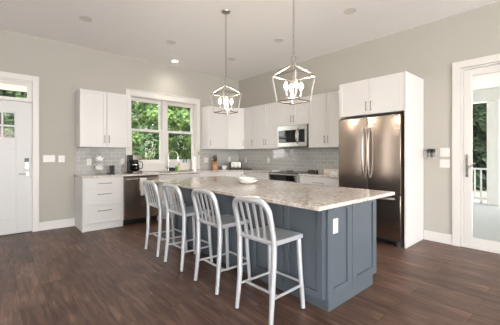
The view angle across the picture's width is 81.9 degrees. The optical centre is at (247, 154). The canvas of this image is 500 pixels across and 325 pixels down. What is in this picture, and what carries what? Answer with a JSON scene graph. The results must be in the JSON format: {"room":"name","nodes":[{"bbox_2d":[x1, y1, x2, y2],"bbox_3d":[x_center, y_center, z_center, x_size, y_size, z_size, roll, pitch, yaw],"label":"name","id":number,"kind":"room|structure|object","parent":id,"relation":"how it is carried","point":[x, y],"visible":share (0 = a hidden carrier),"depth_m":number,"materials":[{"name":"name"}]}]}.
{"room":"kitchen","nodes":[
{"label":"kitchen","id":0,"kind":"room"},
{"bbox_2d":[0,29,238,221],"bbox_3d":[-3.481,-0.346,4.882,8.860,3.217,0.180,0,0,-41],"label":"wall","id":1,"kind":"structure","parent":0,"point":[62,69],"depth_m":5.06,"materials":[{"name":"beige paint"}]},
{"bbox_2d":[0,83,26,91],"bbox_3d":[-5.318,-1.528,4.974,4.050,0.140,2.368,0,0,-41],"label":"ceiling","id":2,"kind":"structure","parent":1,"relation":"attached to","point":[11,87],"depth_m":6.23,"materials":[{"name":"white paint"}]},
{"bbox_2d":[0,77,31,102],"bbox_3d":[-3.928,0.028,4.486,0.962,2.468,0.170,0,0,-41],"label":"window","id":3,"kind":"structure","parent":1,"relation":"in","point":[28,84],"depth_m":4.62,"materials":[{"name":"white paint"}]},
{"bbox_2d":[0,100,31,234],"bbox_3d":[-3.869,0.197,4.419,0.912,2.106,0.120,0,0,-41],"label":"door","id":4,"kind":"structure","parent":1,"relation":"in","point":[16,152],"depth_m":4.60,"materials":[{"name":"white paint"}]},
{"bbox_2d":[0,71,38,231],"bbox_3d":[-3.873,-0.015,4.406,1.124,2.555,0.021,0,0,-41],"label":"door frame","id":5,"kind":"structure","parent":1,"relation":"attached to","point":[35,80],"depth_m":4.73,"materials":[{"name":"white paint"}]},
{"bbox_2d":[43,155,54,161],"bbox_3d":[-3.347,0.064,4.868,0.166,0.118,0.018,0,0,-41],"label":"light switch","id":6,"kind":"object","parent":1,"relation":"attached to","point":[46,158],"visible":1,"depth_m":4.87,"materials":[{"name":"white plastic"}]},
{"bbox_2d":[39,218,74,230],"bbox_3d":[-4.837,1.192,3.571,4.732,0.140,0.015,0,0,-41],"label":"baseboard","id":7,"kind":"structure","parent":1,"relation":"attached to","point":[48,225],"depth_m":4.93,"materials":[{"name":"white paint"}]},
{"bbox_2d":[58,155,64,161],"bbox_3d":[-3.212,0.069,4.985,0.094,0.118,0.018,0,0,-41],"label":"light switch","id":8,"kind":"object","parent":1,"relation":"attached to","point":[61,158],"visible":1,"depth_m":4.99,"materials":[{"name":"white plastic"}]},
{"bbox_2d":[76,89,130,147],"bbox_3d":[-2.612,-0.632,5.275,0.849,0.993,0.362,0,0,-41],"label":"upper cabinet","id":9,"kind":"object","parent":1,"relation":"attached to","point":[103,119],"visible":1,"depth_m":5.13,"materials":[{"name":"white paint"}]},
{"bbox_2d":[76,147,238,173],"bbox_3d":[-1.636,0.106,6.363,3.754,0.477,0.008,0,0,-41],"label":"backsplash","id":10,"kind":"structure","parent":1,"relation":"attached to","point":[112,156],"depth_m":5.56,"materials":[{"name":"grey tile"}]},
{"bbox_2d":[125,88,200,171],"bbox_3d":[-1.807,-0.484,6.301,1.718,1.651,0.220,0,0,-41],"label":"window","id":11,"kind":"structure","parent":1,"relation":"in","point":[163,131],"depth_m":6.30,"materials":[{"name":"white paint"}]},
{"bbox_2d":[201,106,227,148],"bbox_3d":[-0.766,-0.632,6.883,0.550,0.993,0.362,0,0,-41],"label":"upper cabinet","id":12,"kind":"object","parent":1,"relation":"attached to","point":[214,126],"visible":0.84,"depth_m":6.74,"materials":[{"name":"white paint"}]},
{"bbox_2d":[0,217,499,324],"bbox_3d":[0.847,1.322,-0.087,8.860,0.120,13.360,0,0,-41],"label":"floor","id":13,"kind":"structure","parent":0,"point":[66,275],"depth_m":2.76,"materials":[{"name":"brown wood"}]},
{"bbox_2d":[0,231,31,235],"bbox_3d":[-3.919,1.256,4.475,0.921,0.011,0.160,0,0,-41],"label":"threshold","id":14,"kind":"object","parent":13,"relation":"on","point":[28,231],"visible":0.4,"depth_m":4.58,"materials":[{"name":"grey plastic"}]},
{"bbox_2d":[75,176,122,232],"bbox_3d":[-2.612,0.820,5.089,0.644,0.883,0.642,0,0,-41],"label":"base cabinet","id":15,"kind":"object","parent":13,"relation":"on","point":[98,201],"visible":0.98,"depth_m":4.87,"materials":[{"name":"white paint"}]},
{"bbox_2d":[123,175,157,224],"bbox_3d":[-2.115,0.820,5.502,0.633,0.880,0.659,0,0,-41],"label":"dishwasher","id":16,"kind":"object","parent":13,"relation":"on","point":[134,204],"visible":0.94,"depth_m":5.21,"materials":[{"name":"grey metal"}]},
{"bbox_2d":[139,178,146,195],"bbox_3d":[-1.900,0.579,5.259,0.124,0.317,0.063,0,0,-41],"label":"dish towel","id":17,"kind":"object","parent":16,"relation":"hanging from","point":[141,180],"visible":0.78,"depth_m":5.23,"materials":[{"name":"white fabric"}]},
{"bbox_2d":[142,180,187,257],"bbox_3d":[-1.089,0.791,3.796,0.482,0.943,0.423,0,0,-41],"label":"counter stool","id":18,"kind":"object","parent":13,"relation":"on","point":[159,204],"visible":0.82,"depth_m":3.71,"materials":[{"name":"metal"}]},
{"bbox_2d":[157,173,199,219],"bbox_3d":[-1.538,0.820,6.025,0.909,0.883,0.642,0,0,-41],"label":"base cabinet","id":19,"kind":"object","parent":13,"relation":"on","point":[193,174],"visible":0.18,"depth_m":5.67,"materials":[{"name":"white paint"}]},
{"bbox_2d":[162,183,212,272],"bbox_3d":[-0.703,0.791,3.352,0.482,0.943,0.423,0,0,-42],"label":"counter stool","id":20,"kind":"object","parent":13,"relation":"on","point":[183,211],"visible":0.89,"depth_m":3.30,"materials":[{"name":"metal"}]},
{"bbox_2d":[200,172,224,176],"bbox_3d":[-0.943,0.820,6.542,0.657,0.883,0.642,0,0,-41],"label":"base cabinet","id":21,"kind":"object","parent":13,"relation":"on","point":[205,174],"visible":0.16,"depth_m":6.32,"materials":[{"name":"white paint"}]},
{"bbox_2d":[191,188,251,295],"bbox_3d":[-0.261,0.791,2.844,0.482,0.943,0.423,0,0,-40],"label":"counter stool","id":22,"kind":"object","parent":13,"relation":"on","point":[219,221],"visible":0.94,"depth_m":2.80,"materials":[{"name":"metal"}]},
{"bbox_2d":[225,172,243,176],"bbox_3d":[-0.262,0.820,6.959,0.908,0.883,0.908,0,0,-41],"label":"base cabinet","id":23,"kind":"object","parent":13,"relation":"on","point":[230,174],"visible":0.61,"depth_m":6.53,"materials":[{"name":"white paint"}]},
{"bbox_2d":[74,168,283,177],"bbox_3d":[-1.080,0.361,5.706,3.793,0.029,1.727,0,0,-41],"label":"countertop","id":24,"kind":"structure","parent":23,"relation":"on","point":[227,169],"depth_m":5.71,"materials":[{"name":"beige stone"}]},
{"bbox_2d":[121,155,142,172],"bbox_3d":[-2.219,0.174,5.546,0.404,0.345,0.271,0,0,13],"label":"coffee maker","id":25,"kind":"object","parent":24,"relation":"on","point":[133,164],"visible":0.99,"depth_m":5.48,"materials":[{"name":"black plastic"}]},
{"bbox_2d":[165,151,178,170],"bbox_3d":[-1.621,0.128,6.216,0.290,0.437,0.067,0,0,-17],"label":"faucet","id":26,"kind":"object","parent":24,"relation":"on","point":[170,151],"visible":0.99,"depth_m":6.20,"materials":[{"name":"silver metal"}]},
{"bbox_2d":[160,171,192,174],"bbox_3d":[-1.532,0.460,6.009,0.716,0.205,0.376,0,0,-41],"label":"sink","id":27,"kind":"object","parent":24,"relation":"in","point":[172,171],"visible":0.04,"depth_m":6.03,"materials":[{"name":"silver metal"}]},
{"bbox_2d":[192,156,196,169],"bbox_3d":[-1.198,0.182,6.539,0.160,0.328,0.160,0,0,-41],"label":"paper towel","id":28,"kind":"object","parent":24,"relation":"on","point":[194,160],"visible":0.94,"depth_m":6.49,"materials":[{"name":"white paper"}]},
{"bbox_2d":[212,160,217,169],"bbox_3d":[-0.769,0.230,6.806,0.100,0.234,0.169,0,0,-21],"label":"knife block","id":29,"kind":"object","parent":24,"relation":"on","point":[214,164],"visible":0.8,"depth_m":6.75,"materials":[{"name":"brown wood"}]},
{"bbox_2d":[229,161,241,168],"bbox_3d":[-0.282,0.253,7.065,0.300,0.188,0.203,0,0,-3],"label":"toaster","id":30,"kind":"object","parent":24,"relation":"on","point":[233,164],"visible":0.97,"depth_m":6.98,"materials":[{"name":"silver plastic"}]},
{"bbox_2d":[244,172,267,179],"bbox_3d":[0.405,0.820,6.396,0.642,0.883,0.810,0,0,-41],"label":"base cabinet","id":31,"kind":"object","parent":13,"relation":"on","point":[264,176],"visible":0.17,"depth_m":6.18,"materials":[{"name":"white paint"}]},
{"bbox_2d":[232,196,304,324],"bbox_3d":[0.171,0.791,2.340,0.482,0.943,0.423,0,0,-43],"label":"counter stool","id":32,"kind":"object","parent":13,"relation":"on","point":[273,236],"visible":1,"depth_m":2.29,"materials":[{"name":"metal"}]},
{"bbox_2d":[175,187,375,311],"bbox_3d":[0.106,0.820,3.445,0.854,0.883,2.500,0,0,-41],"label":"kitchen island","id":33,"kind":"object","parent":13,"relation":"on","point":[337,267],"visible":0.5,"depth_m":2.51,"materials":[{"name":"blue wood"}]},
{"bbox_2d":[151,176,394,210],"bbox_3d":[0.028,0.361,3.350,1.207,0.029,2.760,0,0,-41],"label":"island countertop","id":34,"kind":"structure","parent":33,"relation":"on","point":[314,197],"depth_m":2.73,"materials":[{"name":"beige stone"}]},
{"bbox_2d":[238,179,257,183],"bbox_3d":[0.007,0.325,3.465,0.244,0.043,0.244,0,0,-41],"label":"serving bowl","id":35,"kind":"object","parent":34,"relation":"on","point":[254,180],"visible":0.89,"depth_m":3.39,"materials":[{"name":"white ceramic"}]},
{"bbox_2d":[239,177,254,180],"bbox_3d":[-0.002,0.300,3.467,0.210,0.048,0.210,0,0,-41],"label":"bowl","id":36,"kind":"object","parent":35,"relation":"on","point":[240,178],"visible":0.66,"depth_m":3.40,"materials":[{"name":"white ceramic"}]},
{"bbox_2d":[333,218,337,233],"bbox_3d":[0.710,0.572,2.318,0.075,0.118,0.009,0,0,-41],"label":"outlet","id":37,"kind":"object","parent":33,"relation":"attached to","point":[335,221],"visible":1,"depth_m":2.31,"materials":[{"name":"white plastic"}]},
{"bbox_2d":[268,171,307,182],"bbox_3d":[0.900,0.801,5.775,0.695,0.922,0.760,0,0,-41],"label":"range","id":38,"kind":"object","parent":13,"relation":"on","point":[285,176],"visible":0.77,"depth_m":5.58,"materials":[{"name":"grey metal"}]},
{"bbox_2d":[270,171,307,173],"bbox_3d":[0.920,0.349,5.792,0.643,0.016,0.760,0,0,-41],"label":"cooktop","id":39,"kind":"object","parent":38,"relation":"in","point":[272,172],"depth_m":5.65,"materials":[{"name":"silver glass"}]},
{"bbox_2d":[299,175,338,186],"bbox_3d":[1.457,0.820,5.189,0.642,0.883,0.845,0,0,-41],"label":"base cabinet","id":40,"kind":"object","parent":13,"relation":"on","point":[327,181],"visible":0.17,"depth_m":5.00,"materials":[{"name":"white paint"}]},
{"bbox_2d":[298,172,338,177],"bbox_3d":[1.459,0.361,5.191,0.640,0.029,0.849,0,0,-41],"label":"countertop","id":41,"kind":"structure","parent":40,"relation":"on","point":[319,174],"depth_m":5.10,"materials":[{"name":"beige stone"}]},
{"bbox_2d":[324,169,338,172],"bbox_3d":[1.586,0.309,5.383,0.024,0.075,0.340,0,0,-41],"label":"cutting board","id":42,"kind":"object","parent":41,"relation":"on","point":[325,170],"visible":0.48,"depth_m":5.43,"materials":[{"name":"brown wood"}]},
{"bbox_2d":[330,170,338,174],"bbox_3d":[1.557,0.306,5.066,0.120,0.080,0.180,0,0,-41],"label":"butter dish","id":43,"kind":"object","parent":41,"relation":"on","point":[335,172],"visible":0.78,"depth_m":5.03,"materials":[{"name":"white ceramic"}]},
{"bbox_2d":[339,113,403,247],"bbox_3d":[1.991,0.344,4.422,0.791,1.834,0.924,0,0,-41],"label":"refrigerator","id":44,"kind":"object","parent":13,"relation":"on","point":[371,148],"visible":0.59,"depth_m":4.07,"materials":[{"name":"grey metal"}]},
{"bbox_2d":[339,71,423,247],"bbox_3d":[2.047,0.066,4.463,0.704,2.390,1.008,0,0,-41],"label":"tall cabinet","id":45,"kind":"object","parent":13,"relation":"on","point":[402,92],"visible":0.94,"depth_m":4.11,"materials":[{"name":"white paint"}]},
{"bbox_2d":[0,0,499,80],"bbox_3d":[0.847,-2.030,-0.087,8.860,0.150,13.360,0,0,-41],"label":"ceiling","id":46,"kind":"structure","parent":0,"point":[139,29],"depth_m":4.32,"materials":[{"name":"white paint"}]},
{"bbox_2d":[79,16,91,21],"bbox_3d":[-2.313,-1.950,4.132,0.168,0.008,0.168,0,0,-41],"label":"recessed light","id":47,"kind":"object","parent":46,"relation":"in","point":[84,18],"visible":1,"depth_m":4.12,"materials":[{"name":"white paint"}]},
{"bbox_2d":[166,40,175,43],"bbox_3d":[-1.320,-1.950,4.990,0.168,0.008,0.168,0,0,-41],"label":"recessed light","id":48,"kind":"object","parent":46,"relation":"in","point":[167,41],"visible":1,"depth_m":4.99,"materials":[{"name":"white paint"}]},
{"bbox_2d":[210,9,241,114],"bbox_3d":[-0.290,-1.263,3.927,0.314,1.382,0.314,0,0,-41],"label":"pendant lantern","id":49,"kind":"object","parent":46,"relation":"hanging from","point":[225,11],"visible":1,"depth_m":3.92,"materials":[{"name":"silver metal"}]},
{"bbox_2d":[274,38,283,41],"bbox_3d":[0.540,-1.950,4.899,0.168,0.008,0.168,0,0,-41],"label":"recessed light","id":50,"kind":"object","parent":46,"relation":"in","point":[276,39],"visible":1,"depth_m":4.90,"materials":[{"name":"white paint"}]},
{"bbox_2d":[272,0,315,104],"bbox_3d":[0.460,-1.238,2.851,0.314,1.432,0.314,0,0,-41],"label":"pendant lantern","id":51,"kind":"object","parent":46,"relation":"hanging from","point":[292,97],"visible":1,"depth_m":2.85,"materials":[{"name":"silver metal"}]},
{"bbox_2d":[343,8,355,13],"bbox_3d":[1.395,-1.950,3.910,0.168,0.008,0.168,0,0,-41],"label":"recessed light","id":52,"kind":"object","parent":46,"relation":"in","point":[349,10],"visible":1,"depth_m":3.91,"materials":[{"name":"white paint"}]},
{"bbox_2d":[239,1,499,234],"bbox_3d":[4.120,-0.346,2.763,0.180,3.217,13.000,0,0,-41],"label":"wall","id":53,"kind":"structure","parent":0,"point":[428,51],"depth_m":4.26,"materials":[{"name":"beige paint"}]},
{"bbox_2d":[224,108,249,149],"bbox_3d":[-0.244,-0.632,7.169,0.606,0.993,0.615,0,0,-41],"label":"upper cabinet","id":54,"kind":"object","parent":53,"relation":"attached to","point":[236,121],"visible":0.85,"depth_m":6.94,"materials":[{"name":"white paint"}]},
{"bbox_2d":[245,106,253,148],"bbox_3d":[0.150,-0.632,6.902,0.362,0.993,0.316,0,0,-41],"label":"upper cabinet","id":55,"kind":"object","parent":53,"relation":"attached to","point":[249,112],"visible":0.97,"depth_m":6.80,"materials":[{"name":"white paint"}]},
{"bbox_2d":[254,102,288,148],"bbox_3d":[0.517,-0.632,6.481,0.362,0.993,0.794,0,0,-41],"label":"upper cabinet","id":56,"kind":"object","parent":53,"relation":"attached to","point":[266,116],"visible":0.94,"depth_m":6.36,"materials":[{"name":"white paint"}]},
{"bbox_2d":[239,148,338,172],"bbox_3d":[0.876,0.106,6.342,0.008,0.477,3.339,0,0,-41],"label":"backsplash","id":57,"kind":"structure","parent":53,"relation":"attached to","point":[319,159],"depth_m":6.22,"materials":[{"name":"grey tile"}]},
{"bbox_2d":[279,96,308,125],"bbox_3d":[1.031,-0.865,5.891,0.362,0.529,0.759,0,0,-41],"label":"upper cabinet","id":58,"kind":"object","parent":53,"relation":"attached to","point":[296,114],"visible":0.7,"depth_m":5.77,"materials":[{"name":"white paint"}]},
{"bbox_2d":[277,124,308,146],"bbox_3d":[1.001,-0.379,5.861,0.442,0.431,0.750,0,0,-41],"label":"microwave","id":59,"kind":"object","parent":58,"relation":"attached to","point":[291,135],"visible":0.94,"depth_m":5.71,"materials":[{"name":"silver metal"}]},
{"bbox_2d":[309,90,339,147],"bbox_3d":[1.547,-0.632,5.299,0.362,0.993,0.803,0,0,-41],"label":"upper cabinet","id":60,"kind":"object","parent":53,"relation":"attached to","point":[324,118],"visible":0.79,"depth_m":5.24,"materials":[{"name":"white paint"}]},
{"bbox_2d":[423,151,436,157],"bbox_3d":[2.673,-0.003,4.229,0.074,0.100,0.172,0,0,-41],"label":"wall bracket","id":61,"kind":"object","parent":53,"relation":"attached to","point":[424,152],"visible":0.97,"depth_m":4.28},
{"bbox_2d":[427,149,430,156],"bbox_3d":[2.667,-0.025,4.227,0.054,0.126,0.053,0,0,-41],"label":"canister","id":62,"kind":"object","parent":61,"relation":"on","point":[428,150],"visible":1,"depth_m":4.21,"materials":[{"name":"grey plastic"}]},
{"bbox_2d":[431,149,434,156],"bbox_3d":[2.704,-0.025,4.184,0.054,0.126,0.053,0,0,-41],"label":"canister","id":63,"kind":"object","parent":61,"relation":"on","point":[432,150],"visible":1,"depth_m":4.17,"materials":[{"name":"grey plastic"}]},
{"bbox_2d":[424,230,451,244],"bbox_3d":[5.479,1.192,1.052,0.015,0.140,8.634,0,0,-41],"label":"baseboard","id":64,"kind":"structure","parent":53,"relation":"attached to","point":[428,235],"depth_m":4.16,"materials":[{"name":"white paint"}]},
{"bbox_2d":[440,148,449,156],"bbox_3d":[2.817,-0.037,4.108,0.018,0.125,0.122,0,0,-41],"label":"light switch","id":65,"kind":"object","parent":53,"relation":"attached to","point":[444,152],"visible":1,"depth_m":4.11,"materials":[{"name":"white plastic"}]},
{"bbox_2d":[440,159,449,167],"bbox_3d":[2.817,0.123,4.108,0.018,0.118,0.122,0,0,-41],"label":"light switch","id":66,"kind":"object","parent":53,"relation":"attached to","point":[444,163],"visible":1,"depth_m":4.11,"materials":[{"name":"white plastic"}]},
{"bbox_2d":[452,53,499,253],"bbox_3d":[3.324,-0.012,3.651,0.192,2.548,1.171,0,0,-41],"label":"door frame","id":67,"kind":"structure","parent":53,"relation":"attached to","point":[458,68],"depth_m":3.97,"materials":[{"name":"white paint"}]},
{"bbox_2d":[464,64,499,250],"bbox_3d":[3.272,0.035,3.605,0.112,2.389,0.918,0,0,-41],"label":"door","id":68,"kind":"structure","parent":53,"relation":"in","point":[469,239],"depth_m":3.91,"materials":[{"name":"white paint"}]},
{"label":"outside","id":69,"kind":"structure","parent":0,"visible":0},
{"bbox_2d":[473,202,499,241],"bbox_3d":[5.246,1.345,5.468,5.068,0.075,11.600,0,0,-41],"label":"porch deck","id":70,"kind":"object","parent":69,"point":[486,217],"depth_m":5.65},
{"bbox_2d":[473,168,486,202],"bbox_3d":[5.867,0.831,8.339,0.090,0.948,1.685,0,0,-41],"label":"porch railing","id":71,"kind":"object","parent":70,"relation":"on","point":[480,198],"visible":0.17,"depth_m":7.80,"materials":[{"name":"white wood"}]},
{"bbox_2d":[487,100,499,204],"bbox_3d":[6.509,-0.054,7.602,0.250,2.720,0.250,0,0,-41],"label":"porch column","id":72,"kind":"structure","parent":70,"relation":"on","point":[493,107],"depth_m":7.51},
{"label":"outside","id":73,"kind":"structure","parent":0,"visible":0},
{"bbox_2d":[473,72,499,103],"bbox_3d":[5.322,-1.628,5.533,5.268,0.420,11.600,0,0,-41],"label":"ceiling","id":74,"kind":"structure","parent":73,"point":[486,87],"depth_m":7.43,"materials":[{"name":"white paint"}]},
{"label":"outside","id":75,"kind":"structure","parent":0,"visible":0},
{"bbox_3d":[-13.167,1.747,26.284,85.000,0.130,44.819,0,0,-41],"label":"ground","id":76,"kind":"structure","parent":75,"visible":0},
{"bbox_2d":[0,92,26,137],"bbox_3d":[-10.230,-2.729,11.458,4.495,8.829,4.495,0,0,-41],"label":"tree","id":77,"kind":"object","parent":76,"relation":"on","point":[6,132],"visible":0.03,"depth_m":11.84,"materials":[{"name":"green plant"}]},
{"bbox_2d":[0,89,190,159],"bbox_3d":[-11.569,-3.776,17.632,25.278,12.826,5.469,0,0,-41],"label":"foliage","id":78,"kind":"object","parent":76,"relation":"on","point":[150,147],"visible":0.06,"depth_m":19.37,"materials":[{"name":"green plant"}]},
{"bbox_2d":[131,102,176,159],"bbox_3d":[-4.316,-1.497,9.791,3.527,6.386,3.917,0,0,3],"label":"tree","id":79,"kind":"object","parent":76,"relation":"on","point":[149,111],"visible":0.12,"depth_m":10.14,"materials":[{"name":"green plant"}]},
{"bbox_2d":[168,106,190,158],"bbox_3d":[-1.823,-1.704,12.707,4.175,6.779,3.085,0,0,-41],"label":"tree","id":80,"kind":"object","parent":76,"relation":"on","point":[182,146],"visible":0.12,"depth_m":11.80,"materials":[{"name":"green plant"}]},
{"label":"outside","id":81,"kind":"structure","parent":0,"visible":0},
{"bbox_2d":[473,189,486,202],"bbox_3d":[31.536,1.747,5.541,44.819,0.130,45.181,0,0,-41],"label":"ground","id":82,"kind":"structure","parent":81,"point":[484,193],"depth_m":12.23,"materials":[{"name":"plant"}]},
{"bbox_2d":[473,110,486,190],"bbox_3d":[13.073,-3.261,14.272,6.236,11.954,14.663,0,0,-41],"label":"foliage","id":83,"kind":"object","parent":82,"relation":"on","point":[479,121],"visible":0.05,"depth_m":13.73,"materials":[{"name":"green plant"}]},
{"bbox_2d":[473,103,486,154],"bbox_3d":[8.132,-2.817,11.649,3.298,9.030,3.343,0,0,-41],"label":"tree","id":84,"kind":"object","parent":82,"relation":"on","point":[481,107],"visible":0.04,"depth_m":11.17,"materials":[{"name":"green plant"}]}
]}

